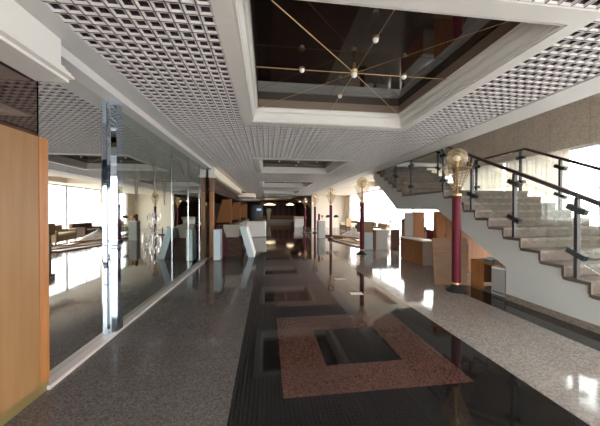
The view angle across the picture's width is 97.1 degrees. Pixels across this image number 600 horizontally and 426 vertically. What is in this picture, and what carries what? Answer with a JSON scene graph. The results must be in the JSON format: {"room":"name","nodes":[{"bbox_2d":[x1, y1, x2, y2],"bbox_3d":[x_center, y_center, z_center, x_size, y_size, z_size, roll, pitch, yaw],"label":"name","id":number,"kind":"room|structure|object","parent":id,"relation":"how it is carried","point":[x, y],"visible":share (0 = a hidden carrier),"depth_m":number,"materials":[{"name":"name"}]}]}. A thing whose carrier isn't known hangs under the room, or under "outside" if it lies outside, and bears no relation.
{"room":"hotel lobby","nodes":[
{"label":"hotel lobby","id":0,"kind":"room"},
{"bbox_2d":[0,103,107,330],"bbox_3d":[-2.590,-0.207,3.556,0.140,3.560,10.900,0,0,-7],"label":"wall","id":1,"kind":"structure","parent":0,"point":[1,122],"depth_m":2.36,"materials":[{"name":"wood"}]},
{"bbox_2d":[0,61,36,131],"bbox_3d":[-2.086,-1.050,0.272,0.030,0.695,4.170,0,0,-7],"label":"mirror panel","id":2,"kind":"object","parent":1,"relation":"attached to","point":[18,91],"visible":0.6,"depth_m":2.16,"materials":[{"name":"brown mirror"}]},
{"bbox_2d":[35,79,106,376],"bbox_3d":[-2.408,0.061,2.867,0.030,2.955,1.005,0,0,-7],"label":"mirror panel","id":3,"kind":"object","parent":1,"relation":"attached to","point":[72,118],"visible":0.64,"depth_m":2.80,"materials":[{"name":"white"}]},
{"bbox_2d":[107,101,122,333],"bbox_3d":[-2.419,0.009,3.464,0.094,3.060,0.190,0,0,-7],"label":"column","id":4,"kind":"structure","parent":1,"relation":"attached to","point":[114,110],"depth_m":3.41,"materials":[{"name":"silver mirror"}]},
{"bbox_2d":[47,257,208,389],"bbox_3d":[-2.713,1.540,5.655,0.130,0.035,6.630,0,0,-7],"label":"baseboard","id":5,"kind":"structure","parent":1,"relation":"attached to","point":[62,373],"depth_m":3.20,"materials":[{"name":"beige stone"}]},
{"bbox_2d":[122,112,171,320],"bbox_3d":[-2.620,0.048,4.609,0.040,2.955,2.125,0,0,-7],"label":"mirror panel","id":6,"kind":"object","parent":1,"relation":"attached to","point":[146,157],"visible":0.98,"depth_m":4.40,"materials":[{"name":"grey"}]},
{"bbox_2d":[172,146,187,283],"bbox_3d":[-2.824,0.035,6.251,0.040,2.955,1.177,0,0,-7],"label":"mirror panel","id":7,"kind":"object","parent":1,"relation":"attached to","point":[179,160],"depth_m":6.17,"materials":[{"name":"grey"}]},
{"bbox_2d":[188,157,188,270],"bbox_3d":[-2.883,0.031,6.847,0.010,2.955,0.014,0,0,-7],"label":"strip","id":8,"kind":"object","parent":1,"relation":"attached to","point":[188,157],"visible":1,"depth_m":6.84,"materials":[{"name":"silver metal"}]},
{"bbox_2d":[189,158,198,269],"bbox_3d":[-2.973,0.027,7.405,0.030,2.955,1.110,0,0,-7],"label":"mirror panel","id":9,"kind":"object","parent":1,"relation":"attached to","point":[193,166],"visible":0.86,"depth_m":7.34,"materials":[{"name":"grey"}]},
{"bbox_2d":[199,165,205,262],"bbox_3d":[-3.094,0.019,8.419,0.040,2.955,0.927,0,0,-7],"label":"mirror panel","id":10,"kind":"object","parent":1,"relation":"attached to","point":[202,170],"depth_m":8.36,"materials":[{"name":"grey"}]},
{"bbox_2d":[14,0,218,169],"bbox_3d":[-2.292,-1.527,3.583,0.460,0.200,10.900,0,0,-7],"label":"ceiling","id":11,"kind":"structure","parent":0,"point":[87,67],"depth_m":2.99,"materials":[{"name":"grey paint"}]},
{"bbox_2d":[0,0,73,82],"bbox_3d":[-1.898,-1.317,0.278,0.305,0.359,4.140,0,0,-7],"label":"box","id":12,"kind":"object","parent":11,"relation":"attached to","point":[27,46],"visible":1,"depth_m":2.01,"materials":[{"name":"white paint"}]},
{"bbox_2d":[206,202,232,231],"bbox_3d":[-7.562,-0.352,22.889,0.150,3.560,28.700,0,0,-7],"label":"wall","id":13,"kind":"structure","parent":0,"point":[216,205],"depth_m":23.40,"materials":[{"name":"brown wood"}]},
{"bbox_2d":[206,167,245,192],"bbox_3d":[-5.999,-1.721,23.073,3.000,0.105,28.700,0,0,-7],"label":"ceiling","id":14,"kind":"structure","parent":0,"point":[223,172],"depth_m":12.19,"materials":[{"name":"beige paint"}]},
{"bbox_2d":[208,167,241,194],"bbox_3d":[-3.589,-1.419,13.857,0.305,0.359,9.650,0,0,-7],"label":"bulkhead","id":15,"kind":"object","parent":14,"relation":"attached to","point":[219,177],"depth_m":10.93,"materials":[{"name":"beige paint"}]},
{"bbox_2d":[214,181,237,198],"bbox_3d":[-3.757,-1.087,13.935,0.030,0.305,9.200,0,0,-7],"label":"fascia board","id":16,"kind":"object","parent":15,"relation":"attached to","point":[218,187],"visible":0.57,"depth_m":12.51,"materials":[{"name":"brown wood"}]},
{"bbox_2d":[223,192,255,197],"bbox_3d":[-4.766,-1.412,20.861,2.540,0.390,2.540,0,0,-7],"label":"round canopy","id":17,"kind":"object","parent":14,"relation":"attached to","point":[244,194],"visible":0.43,"depth_m":20.10,"materials":[{"name":"beige paint"}]},
{"bbox_2d":[238,198,260,201],"bbox_3d":[-5.718,-1.469,28.502,2.940,0.390,2.940,0,0,-7],"label":"round canopy","id":18,"kind":"object","parent":14,"relation":"attached to","point":[241,199],"visible":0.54,"depth_m":27.29,"materials":[{"name":"beige paint"}]},
{"bbox_2d":[206,188,246,203],"bbox_3d":[-5.618,-0.907,18.239,2.560,0.100,18.400,0,0,-7],"label":"ceiling","id":19,"kind":"structure","parent":0,"point":[218,196],"depth_m":15.25,"materials":[{"name":"brown wood"}]},
{"bbox_2d":[241,200,296,220],"bbox_3d":[-4.880,-0.463,37.759,9.150,3.560,0.150,0,0,-7],"label":"wall","id":20,"kind":"structure","parent":0,"point":[249,204],"depth_m":37.48,"materials":[{"name":"brown wood"}]},
{"bbox_2d":[263,160,328,164],"bbox_3d":[-0.059,-1.913,9.124,2.743,0.030,2.750,0,0,-7],"label":"ceiling","id":21,"kind":"structure","parent":0,"point":[264,161],"depth_m":10.00,"materials":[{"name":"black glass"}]},
{"bbox_2d":[263,161,333,167],"bbox_3d":[-0.059,-1.836,9.124,2.463,0.125,2.470,0,0,-7],"label":"trim","id":22,"kind":"structure","parent":21,"relation":"attached to","point":[329,162],"depth_m":10.31,"materials":[{"name":"brown"}]},
{"bbox_2d":[274,160,332,167],"bbox_3d":[-0.059,-1.806,9.124,2.449,0.186,2.456,0,0,-7],"label":"light","id":23,"kind":"object","parent":21,"relation":"attached to","point":[297,161],"visible":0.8,"depth_m":9.11,"materials":[{"name":"gold"}]},
{"bbox_2d":[3,222,599,425],"bbox_3d":[-0.711,1.513,18.264,12.300,0.100,39.600,0,0,-7],"label":"floor","id":24,"kind":"structure","parent":0,"point":[496,396],"depth_m":2.93,"materials":[{"name":"black stone"}]},
{"bbox_2d":[0,124,49,425],"bbox_3d":[-2.025,0.478,0.300,0.054,2.240,4.190,0,0,-7],"label":"wood panel","id":25,"kind":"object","parent":24,"relation":"on","point":[24,204],"depth_m":2.13,"materials":[{"name":"brown wood"}]},
{"bbox_2d":[209,178,213,257],"bbox_3d":[-3.030,0.167,9.117,0.140,2.730,0.120,0,0,-7],"label":"timber post","id":26,"kind":"object","parent":24,"relation":"on","point":[211,180],"visible":0.96,"depth_m":9.06,"materials":[{"name":"brown wood"}]},
{"bbox_2d":[213,229,221,260],"bbox_3d":[-2.696,1.035,8.711,0.200,1.000,0.460,0,0,-7],"label":"base cabinet","id":27,"kind":"object","parent":24,"relation":"on","point":[217,232],"visible":1,"depth_m":8.49,"materials":[{"name":"grey laminate"}]},
{"bbox_2d":[217,225,225,255],"bbox_3d":[-2.800,0.979,9.509,0.309,1.100,0.350,0,0,-7],"label":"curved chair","id":28,"kind":"object","parent":24,"relation":"on","point":[218,226],"visible":0.62,"depth_m":9.35,"materials":[{"name":"red paint"}]},
{"bbox_2d":[216,199,231,228],"bbox_3d":[-4.303,0.337,15.011,0.870,2.300,0.130,0,0,-7],"label":"wall","id":29,"kind":"structure","parent":24,"relation":"on","point":[225,212],"depth_m":14.98,"materials":[{"name":"brown wood"}]},
{"bbox_2d":[226,236,242,256],"bbox_3d":[-2.374,1.197,9.682,0.520,0.660,0.715,0,0,-7],"label":"box","id":30,"kind":"object","parent":24,"relation":"on","point":[234,245],"visible":0.89,"depth_m":9.33,"materials":[{"name":"brown wood"}]},
{"bbox_2d":[223,224,241,236],"bbox_3d":[-2.459,0.642,9.675,0.590,0.450,0.600,0,0,-7],"label":"counter","id":31,"kind":"object","parent":30,"relation":"on","point":[231,230],"visible":0.86,"depth_m":9.43,"materials":[{"name":"beige laminate"}]},
{"bbox_2d":[223,219,248,237],"bbox_3d":[-4.036,1.030,17.972,0.330,0.870,13.150,0,0,-7],"label":"countertop","id":32,"kind":"structure","parent":24,"relation":"on","point":[244,221],"depth_m":17.66,"materials":[{"name":"beige laminate"}]},
{"bbox_2d":[223,219,248,228],"bbox_3d":[-4.036,0.620,17.969,0.330,0.050,13.150,0,0,-7],"label":"countertop","id":33,"kind":"structure","parent":32,"relation":"on","point":[244,220],"depth_m":18.05,"materials":[{"name":"beige laminate"}]},
{"bbox_2d":[232,202,240,223],"bbox_3d":[-4.933,0.299,20.072,0.870,2.300,0.130,0,0,-7],"label":"wall","id":34,"kind":"structure","parent":24,"relation":"on","point":[236,209],"depth_m":20.05,"materials":[{"name":"brown wood"}]},
{"bbox_2d":[241,204,246,220],"bbox_3d":[-5.737,0.251,26.522,0.870,2.300,0.130,0,0,-7],"label":"wall","id":35,"kind":"structure","parent":24,"relation":"on","point":[243,207],"depth_m":26.50,"materials":[{"name":"brown wood"}]},
{"bbox_2d":[239,224,255,256],"bbox_3d":[-1.900,0.987,9.722,0.510,1.080,1.150,0,0,-7],"label":"board","id":36,"kind":"object","parent":24,"relation":"on","point":[244,229],"visible":0.93,"depth_m":9.16,"materials":[{"name":"grey laminate"}]},
{"bbox_2d":[246,220,265,236],"bbox_3d":[-2.766,0.964,16.794,1.220,1.020,1.000,0,0,-7],"label":"crate","id":37,"kind":"object","parent":24,"relation":"on","point":[257,228],"visible":0.78,"depth_m":16.31,"materials":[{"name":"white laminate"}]},
{"bbox_2d":[251,205,262,220],"bbox_3d":[-5.324,0.105,32.634,1.400,2.100,0.120,0,0,-7],"label":"wall panel","id":38,"kind":"object","parent":24,"relation":"on","point":[256,210],"visible":0.82,"depth_m":32.59,"materials":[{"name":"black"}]},
{"bbox_2d":[266,208,270,219],"bbox_3d":[-4.276,0.152,36.352,0.700,1.550,0.700,0,0,-7],"label":"vase","id":39,"kind":"object","parent":24,"relation":"on","point":[268,210],"visible":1,"depth_m":36.15,"materials":[{"name":"grey ceramic"}]},
{"bbox_2d":[260,202,295,222],"bbox_3d":[-3.075,-0.129,37.230,5.100,2.900,0.950,0,0,-7],"label":"wall","id":40,"kind":"structure","parent":24,"relation":"on","point":[281,212],"depth_m":37.09,"materials":[{"name":"brown wood"}]},
{"bbox_2d":[263,216,292,218],"bbox_3d":[-3.054,0.572,37.062,4.900,0.400,0.100,0,0,-7],"label":"countertop","id":41,"kind":"structure","parent":40,"relation":"on","point":[264,217],"depth_m":37.01,"materials":[{"name":"brown wood"}]},
{"bbox_2d":[291,216,306,226],"bbox_3d":[-0.137,0.875,26.594,1.500,1.050,0.900,0,0,-7],"label":"desk","id":42,"kind":"object","parent":24,"relation":"on","point":[298,220],"visible":0.76,"depth_m":26.21,"materials":[{"name":"white laminate"}]},
{"bbox_2d":[293,216,306,218],"bbox_3d":[-0.013,0.475,26.607,1.250,0.250,0.900,0,0,-7],"label":"countertop","id":43,"kind":"structure","parent":42,"relation":"on","point":[294,217],"depth_m":26.19,"materials":[{"name":"beige laminate"}]},
{"bbox_2d":[302,197,307,228],"bbox_3d":[0.442,-0.004,23.556,0.547,2.855,0.547,0,0,6],"label":"lamp","id":44,"kind":"object","parent":24,"relation":"on","point":[303,197],"visible":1,"depth_m":23.49,"materials":[{"name":"red metal"}]},
{"bbox_2d":[312,196,318,232],"bbox_3d":[1.096,0.028,19.274,0.547,2.855,0.547,0,0,-5],"label":"lamp","id":45,"kind":"object","parent":24,"relation":"on","point":[315,198],"visible":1,"depth_m":19.20,"materials":[{"name":"red metal"}]},
{"bbox_2d":[317,220,325,237],"bbox_3d":[1.270,0.955,15.947,0.460,1.050,0.460,0,0,-7],"label":"pedestal","id":46,"kind":"object","parent":24,"relation":"on","point":[320,223],"visible":1,"depth_m":15.73,"materials":[{"name":"grey laminate"}]},
{"bbox_2d":[326,191,335,239],"bbox_3d":[1.707,0.063,14.614,0.547,2.855,0.547,0,1,35],"label":"lamp","id":47,"kind":"object","parent":24,"relation":"on","point":[330,195],"visible":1,"depth_m":14.54,"materials":[{"name":"red metal"}]},
{"bbox_2d":[325,234,345,237],"bbox_3d":[2.153,1.417,16.302,0.400,0.120,1.500,0,1,-42],"label":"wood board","id":48,"kind":"object","parent":24,"relation":"on","point":[326,235],"visible":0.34,"depth_m":16.13,"materials":[{"name":"brown wood"}]},
{"bbox_2d":[333,240,359,246],"bbox_3d":[2.362,1.476,13.003,0.500,0.050,2.600,0,0,-17],"label":"wood board","id":49,"kind":"object","parent":24,"relation":"on","point":[339,241],"visible":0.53,"depth_m":12.64,"materials":[{"name":"brown wood"}]},
{"bbox_2d":[336,239,359,243],"bbox_3d":[2.722,1.425,13.350,0.700,0.040,2.200,0,0,-25],"label":"wood board","id":50,"kind":"object","parent":49,"relation":"on","point":[345,240],"visible":0.5,"depth_m":13.52,"materials":[{"name":"brown wood"}]},
{"bbox_3d":[2.983,1.371,14.087,0.350,0.050,2.400,0,0,1],"label":"wood board","id":51,"kind":"object","parent":50,"relation":"on","visible":0},
{"bbox_2d":[335,235,359,238],"bbox_3d":[2.710,1.315,14.658,0.500,0.050,1.800,0,1,-35],"label":"wood board","id":52,"kind":"object","parent":51,"relation":"on","point":[346,236],"visible":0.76,"depth_m":14.55,"materials":[{"name":"brown wood"}]},
{"bbox_2d":[339,220,359,230],"bbox_3d":[3.883,1.004,20.853,0.900,0.880,1.840,0,0,-17],"label":"sofa","id":53,"kind":"object","parent":24,"relation":"on","point":[342,226],"visible":0.51,"depth_m":20.67,"materials":[{"name":"beige fabric"}]},
{"bbox_2d":[346,218,353,231],"bbox_3d":[3.715,0.928,19.521,0.500,1.050,0.510,0,0,-27],"label":"chair","id":54,"kind":"object","parent":24,"relation":"on","point":[348,220],"visible":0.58,"depth_m":19.64,"materials":[{"name":"beige fabric"}]},
{"bbox_2d":[342,227,359,236],"bbox_3d":[3.432,1.171,17.149,1.528,0.600,2.110,0,0,-7],"label":"heap","id":55,"kind":"object","parent":24,"relation":"on","point":[353,232],"visible":0.75,"depth_m":16.70,"materials":[{"name":"white"}]},
{"bbox_2d":[350,292,363,294],"bbox_3d":[1.095,1.560,5.136,0.240,0.002,0.160,0,0,-1],"label":"paper sheet","id":56,"kind":"object","parent":24,"relation":"on","point":[351,293],"visible":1,"depth_m":5.13,"materials":[{"name":"white paper"}]},
{"bbox_2d":[355,181,369,254],"bbox_3d":[2.310,0.099,9.852,0.547,2.855,0.547,0,0,-28],"label":"lamp","id":57,"kind":"object","parent":24,"relation":"on","point":[361,252],"visible":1,"depth_m":9.78,"materials":[{"name":"red metal"}]},
{"bbox_2d":[355,186,369,199],"bbox_3d":[2.310,-0.734,9.846,0.550,0.490,0.550,0,1,43],"label":"wire basket","id":58,"kind":"object","parent":57,"relation":"on","point":[362,196],"depth_m":9.82,"materials":[{"name":"gold metal"}]},
{"bbox_2d":[355,221,376,228],"bbox_3d":[4.441,1.025,17.995,0.900,0.880,1.740,0,0,-7],"label":"sofa","id":59,"kind":"object","parent":24,"relation":"on","point":[374,223],"visible":0.21,"depth_m":17.28,"materials":[{"name":"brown fabric"}]},
{"bbox_2d":[364,232,372,249],"bbox_3d":[2.811,1.156,11.177,0.380,0.720,0.530,0,0,-7],"label":"base cabinet","id":60,"kind":"object","parent":24,"relation":"on","point":[368,236],"visible":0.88,"depth_m":10.93,"materials":[{"name":"grey laminate"}]},
{"bbox_2d":[357,222,372,231],"bbox_3d":[2.735,0.584,11.178,0.570,0.424,0.380,0,0,-7],"label":"carton","id":61,"kind":"object","parent":60,"relation":"on","point":[368,226],"visible":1,"depth_m":11.00,"materials":[{"name":"brown cardboard"}]},
{"bbox_2d":[373,223,389,233],"bbox_3d":[4.477,1.045,15.274,0.900,0.880,1.940,0,0,3],"label":"sofa","id":62,"kind":"object","parent":24,"relation":"on","point":[380,225],"visible":0.16,"depth_m":15.05,"materials":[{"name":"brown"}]},
{"bbox_2d":[373,228,401,249],"bbox_3d":[3.608,1.099,11.417,1.180,0.830,0.850,0,0,-7],"label":"desk","id":63,"kind":"object","parent":24,"relation":"on","point":[379,235],"visible":0.72,"depth_m":11.04,"materials":[{"name":"white laminate"}]},
{"bbox_2d":[387,233,400,243],"bbox_3d":[4.357,1.246,13.569,1.355,0.504,1.716,0,0,-7],"label":"heap","id":64,"kind":"object","parent":24,"relation":"on","point":[388,235],"visible":0.26,"depth_m":13.04,"materials":[{"name":"white"}]},
{"bbox_2d":[401,218,403,235],"bbox_3d":[4.447,0.868,10.991,0.260,1.300,0.500,0,0,-7],"label":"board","id":65,"kind":"object","parent":24,"relation":"on","point":[402,220],"visible":0.11,"depth_m":11.12,"materials":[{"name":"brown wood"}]},
{"bbox_2d":[404,212,423,237],"bbox_3d":[3.957,0.745,9.336,0.720,1.570,0.300,0,0,-7],"label":"box","id":66,"kind":"object","parent":24,"relation":"on","point":[413,221],"visible":0.64,"depth_m":9.18,"materials":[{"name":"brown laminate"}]},
{"bbox_2d":[400,236,432,265],"bbox_3d":[3.683,1.170,8.388,0.420,0.735,1.360,0,0,-7],"label":"desk","id":67,"kind":"object","parent":24,"relation":"on","point":[417,250],"depth_m":8.04,"materials":[{"name":"brown wood"}]},
{"bbox_2d":[400,236,431,241],"bbox_3d":[3.683,0.820,8.386,0.420,0.035,1.360,0,0,-7],"label":"countertop","id":68,"kind":"structure","parent":67,"relation":"on","point":[406,237],"depth_m":8.34,"materials":[{"name":"white laminate"}]},
{"bbox_2d":[424,226,432,239],"bbox_3d":[5.147,1.030,11.315,0.900,0.870,0.740,0,0,3],"label":"armchair","id":69,"kind":"object","parent":24,"relation":"on","point":[428,234],"visible":0.2,"depth_m":11.15,"materials":[{"name":"brown fabric"}]},
{"bbox_2d":[431,238,468,284],"bbox_3d":[3.345,1.061,5.866,0.880,0.990,0.190,0,0,-5],"label":"plywood sheet","id":70,"kind":"object","parent":24,"relation":"on","point":[441,247],"visible":0.88,"depth_m":5.85,"materials":[{"name":"brown wood"}]},
{"bbox_2d":[442,148,472,293],"bbox_3d":[3.138,0.133,5.310,0.547,2.855,0.547,0,0,25],"label":"lamp","id":71,"kind":"object","parent":24,"relation":"on","point":[455,287],"visible":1,"depth_m":5.24,"materials":[{"name":"red metal"}]},
{"bbox_2d":[442,163,472,190],"bbox_3d":[3.138,-0.700,5.303,0.550,0.490,0.550,0,0,-7],"label":"wire basket","id":72,"kind":"object","parent":71,"relation":"on","point":[456,187],"depth_m":5.25,"materials":[{"name":"gold metal"}]},
{"bbox_2d":[433,211,491,271],"bbox_3d":[4.607,0.752,7.034,2.200,1.590,0.150,0,0,-7],"label":"storage cabinet","id":73,"kind":"object","parent":24,"relation":"on","point":[442,226],"visible":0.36,"depth_m":6.92,"materials":[{"name":"brown wood"}]},
{"bbox_2d":[373,167,599,333],"bbox_3d":[4.633,-0.156,6.804,2.322,3.409,8.320,0,0,-7],"label":"staircase","id":74,"kind":"structure","parent":24,"relation":"on","point":[539,270],"depth_m":4.88,"materials":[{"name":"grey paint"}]},
{"bbox_2d":[383,146,599,277],"bbox_3d":[3.600,-0.642,6.370,0.070,4.064,7.766,0,0,-7],"label":"balustrade","id":75,"kind":"object","parent":74,"relation":"on","point":[576,207],"visible":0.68,"depth_m":4.61,"materials":[{"name":"brown metal"}]},
{"bbox_2d":[435,148,599,209],"bbox_3d":[5.763,-0.644,6.639,0.070,4.064,7.766,0,0,-7],"label":"balustrade","id":76,"kind":"object","parent":74,"relation":"on","point":[559,166],"visible":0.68,"depth_m":6.54,"materials":[{"name":"brown metal"}]},
{"bbox_2d":[471,258,504,287],"bbox_3d":[4.141,1.278,5.554,0.750,0.560,0.580,0,0,-7],"label":"office desk","id":77,"kind":"object","parent":24,"relation":"on","point":[481,271],"visible":0.43,"depth_m":5.66,"materials":[{"name":"orange wood"}]},
{"bbox_2d":[484,259,498,262],"bbox_3d":[3.959,0.974,5.439,0.280,0.050,0.200,0,0,-30],"label":"book","id":78,"kind":"object","parent":77,"relation":"on","point":[485,260],"visible":0.62,"depth_m":5.34,"materials":[{"name":"grey paper"}]},
{"bbox_2d":[484,257,496,259],"bbox_3d":[3.959,0.932,5.438,0.240,0.035,0.180,0,0,-13],"label":"book","id":79,"kind":"object","parent":78,"relation":"on","point":[488,258],"visible":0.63,"depth_m":5.40,"materials":[{"name":"white paper"}]},
{"bbox_2d":[491,268,505,297],"bbox_3d":[3.842,1.312,5.030,0.194,0.500,0.306,0,0,-7],"label":"case","id":80,"kind":"object","parent":24,"relation":"on","point":[498,277],"visible":0.57,"depth_m":5.01,"materials":[{"name":"grey laminate"}]},
{"bbox_2d":[492,265,505,270],"bbox_3d":[3.840,1.045,5.021,0.200,0.035,0.280,0,0,-24],"label":"paper stack","id":81,"kind":"object","parent":80,"relation":"on","point":[497,266],"visible":0.64,"depth_m":5.00,"materials":[{"name":"white paper"}]},
{"bbox_2d":[297,196,311,227],"bbox_3d":[0.389,-0.183,31.867,0.150,3.088,12.850,0,0,-7],"label":"wall","id":82,"kind":"structure","parent":0,"point":[300,207],"depth_m":31.09,"materials":[{"name":"brown wood"}]},
{"bbox_2d":[290,197,312,213],"bbox_3d":[0.244,-0.759,26.556,2.250,1.720,2.745,0,0,-7],"label":"canopy","id":83,"kind":"object","parent":82,"relation":"attached to","point":[308,206],"visible":0.73,"depth_m":25.41,"materials":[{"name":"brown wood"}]},
{"bbox_2d":[41,0,599,200],"bbox_3d":[-1.246,-1.664,18.215,5.232,0.055,39.614,0,0,-7],"label":"ceiling","id":84,"kind":"structure","parent":0,"point":[171,52],"depth_m":3.23,"materials":[{"name":"grey metal"}]},
{"bbox_2d":[263,195,293,196],"bbox_3d":[-2.247,-1.796,26.689,2.943,0.215,2.950,0,0,-7],"label":"trim","id":85,"kind":"structure","parent":84,"relation":"attached to","point":[263,195],"depth_m":27.89,"materials":[{"name":"white"}]},
{"bbox_2d":[261,190,300,192],"bbox_3d":[-1.518,-1.752,20.835,2.943,0.215,2.950,0,0,-7],"label":"trim","id":86,"kind":"structure","parent":84,"relation":"attached to","point":[263,191],"depth_m":22.01,"materials":[{"name":"white paint"}]},
{"bbox_2d":[259,181,315,186],"bbox_3d":[-0.789,-1.708,14.980,2.943,0.215,2.950,0,0,-7],"label":"trim","id":87,"kind":"structure","parent":84,"relation":"attached to","point":[262,183],"depth_m":16.17,"materials":[{"name":"white paint"}]},
{"bbox_2d":[253,158,352,173],"bbox_3d":[-0.059,-1.664,9.126,2.943,0.215,2.950,0,0,-7],"label":"trim","id":88,"kind":"structure","parent":84,"relation":"attached to","point":[258,162],"depth_m":10.24,"materials":[{"name":"white paint"}]},
{"bbox_2d":[210,0,599,130],"bbox_3d":[0.670,-1.620,3.271,2.943,0.215,2.950,0,0,-7],"label":"trim","id":89,"kind":"structure","parent":84,"relation":"attached to","point":[541,26],"depth_m":2.57,"materials":[{"name":"white paint"}]},
{"bbox_2d":[312,195,345,227],"bbox_3d":[2.780,-0.136,25.615,3.350,3.088,0.150,0,0,-7],"label":"wall","id":90,"kind":"structure","parent":0,"point":[339,202],"depth_m":25.56,"materials":[{"name":"beige paint"}]},
{"bbox_2d":[250,0,504,105],"bbox_3d":[0.670,-1.870,3.269,2.743,0.030,2.750,0,0,-7],"label":"ceiling","id":91,"kind":"structure","parent":0,"point":[347,31],"depth_m":2.98,"materials":[{"name":"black glass"}]},
{"bbox_2d":[254,0,508,114],"bbox_3d":[0.670,-1.762,3.270,2.449,0.186,2.456,0,0,-7],"label":"light","id":92,"kind":"object","parent":91,"relation":"attached to","point":[375,38],"visible":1,"depth_m":3.18,"materials":[{"name":"gold metal"}]},
{"bbox_2d":[249,0,520,112],"bbox_3d":[0.670,-1.792,3.270,2.463,0.125,2.470,0,0,-7],"label":"trim","id":93,"kind":"structure","parent":91,"relation":"attached to","point":[504,28],"depth_m":4.13,"materials":[{"name":"brown"}]},
{"bbox_2d":[392,163,447,167],"bbox_3d":[2.891,-2.111,24.712,3.550,0.150,27.640,0,0,-7],"label":"ceiling","id":94,"kind":"structure","parent":0,"point":[428,165],"depth_m":11.06,"materials":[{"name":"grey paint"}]},
{"bbox_2d":[302,74,599,196],"bbox_3d":[3.373,-1.860,18.747,4.068,0.462,39.600,0,0,-7],"label":"ceiling","id":95,"kind":"structure","parent":0,"point":[589,87],"depth_m":4.90,"materials":[{"name":"grey paint"}]},
{"bbox_2d":[356,192,363,205],"bbox_3d":[4.851,-1.104,21.556,0.119,1.085,1.603,0,0,-7],"label":"curtain","id":96,"kind":"object","parent":95,"relation":"hanging from","point":[358,200],"visible":0.58,"depth_m":21.85,"materials":[{"name":"white fabric"}]},
{"bbox_2d":[346,93,599,217],"bbox_3d":[5.391,-1.643,19.000,0.200,6.200,39.600,0,0,-7],"label":"wall","id":97,"kind":"structure","parent":0,"point":[577,123],"depth_m":7.47,"materials":[{"name":"paint"}]},
{"bbox_2d":[350,194,356,219],"bbox_3d":[4.881,-0.127,23.030,0.060,3.068,3.300,0,0,-7],"label":"window","id":98,"kind":"structure","parent":97,"relation":"in","point":[353,194],"depth_m":24.60,"materials":[{"name":"grey"}]},
{"bbox_2d":[364,189,380,222],"bbox_3d":[5.295,-0.102,19.705,0.060,3.068,3.400,0,0,-7],"label":"window","id":99,"kind":"structure","parent":97,"relation":"in","point":[379,189],"depth_m":19.11,"materials":[{"name":"grey"}]},
{"bbox_2d":[381,189,412,228],"bbox_3d":[5.752,-0.074,16.034,0.060,3.068,4.000,0,0,-7],"label":"window","id":100,"kind":"structure","parent":97,"relation":"in","point":[381,189],"depth_m":16.04,"materials":[{"name":"grey"}]},
{"bbox_2d":[482,142,599,225],"bbox_3d":[6.741,-0.071,8.095,0.060,3.180,4.000,0,0,-7],"label":"window","id":101,"kind":"structure","parent":97,"relation":"in","point":[597,143],"depth_m":6.32,"materials":[{"name":"grey"}]},
{"bbox_2d":[458,163,502,190],"bbox_3d":[6.361,-0.049,9.467,0.124,3.145,1.984,0,0,-7],"label":"curtain","id":102,"kind":"object","parent":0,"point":[490,178],"visible":0.14,"depth_m":8.99,"materials":[{"name":"white fabric"}]},
{"bbox_2d":[506,149,568,209],"bbox_3d":[6.606,-0.034,7.497,0.123,3.145,1.754,0,0,-7],"label":"curtain","id":103,"kind":"object","parent":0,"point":[541,167],"visible":0.29,"depth_m":7.23,"materials":[{"name":"white fabric"}]},
{"bbox_3d":[-0.789,-1.957,14.978,2.743,0.030,2.750,0,0,-7],"label":"ceiling","id":104,"kind":"structure","parent":0,"visible":0},
{"bbox_2d":[265,182,304,182],"bbox_3d":[-0.789,-1.880,14.979,2.463,0.125,2.470,0,0,-7],"label":"trim","id":105,"kind":"structure","parent":104,"relation":"attached to","point":[265,182],"depth_m":16.18,"materials":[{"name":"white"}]},
{"label":"outside","id":106,"kind":"structure","parent":0,"visible":0},
{"bbox_2d":[351,218,598,238],"bbox_3d":[11.046,1.686,16.505,54.000,0.180,90.000,0,0,-7],"label":"ground","id":107,"kind":"structure","parent":106,"point":[428,222],"depth_m":43.46,"materials":[{"name":"grey"}]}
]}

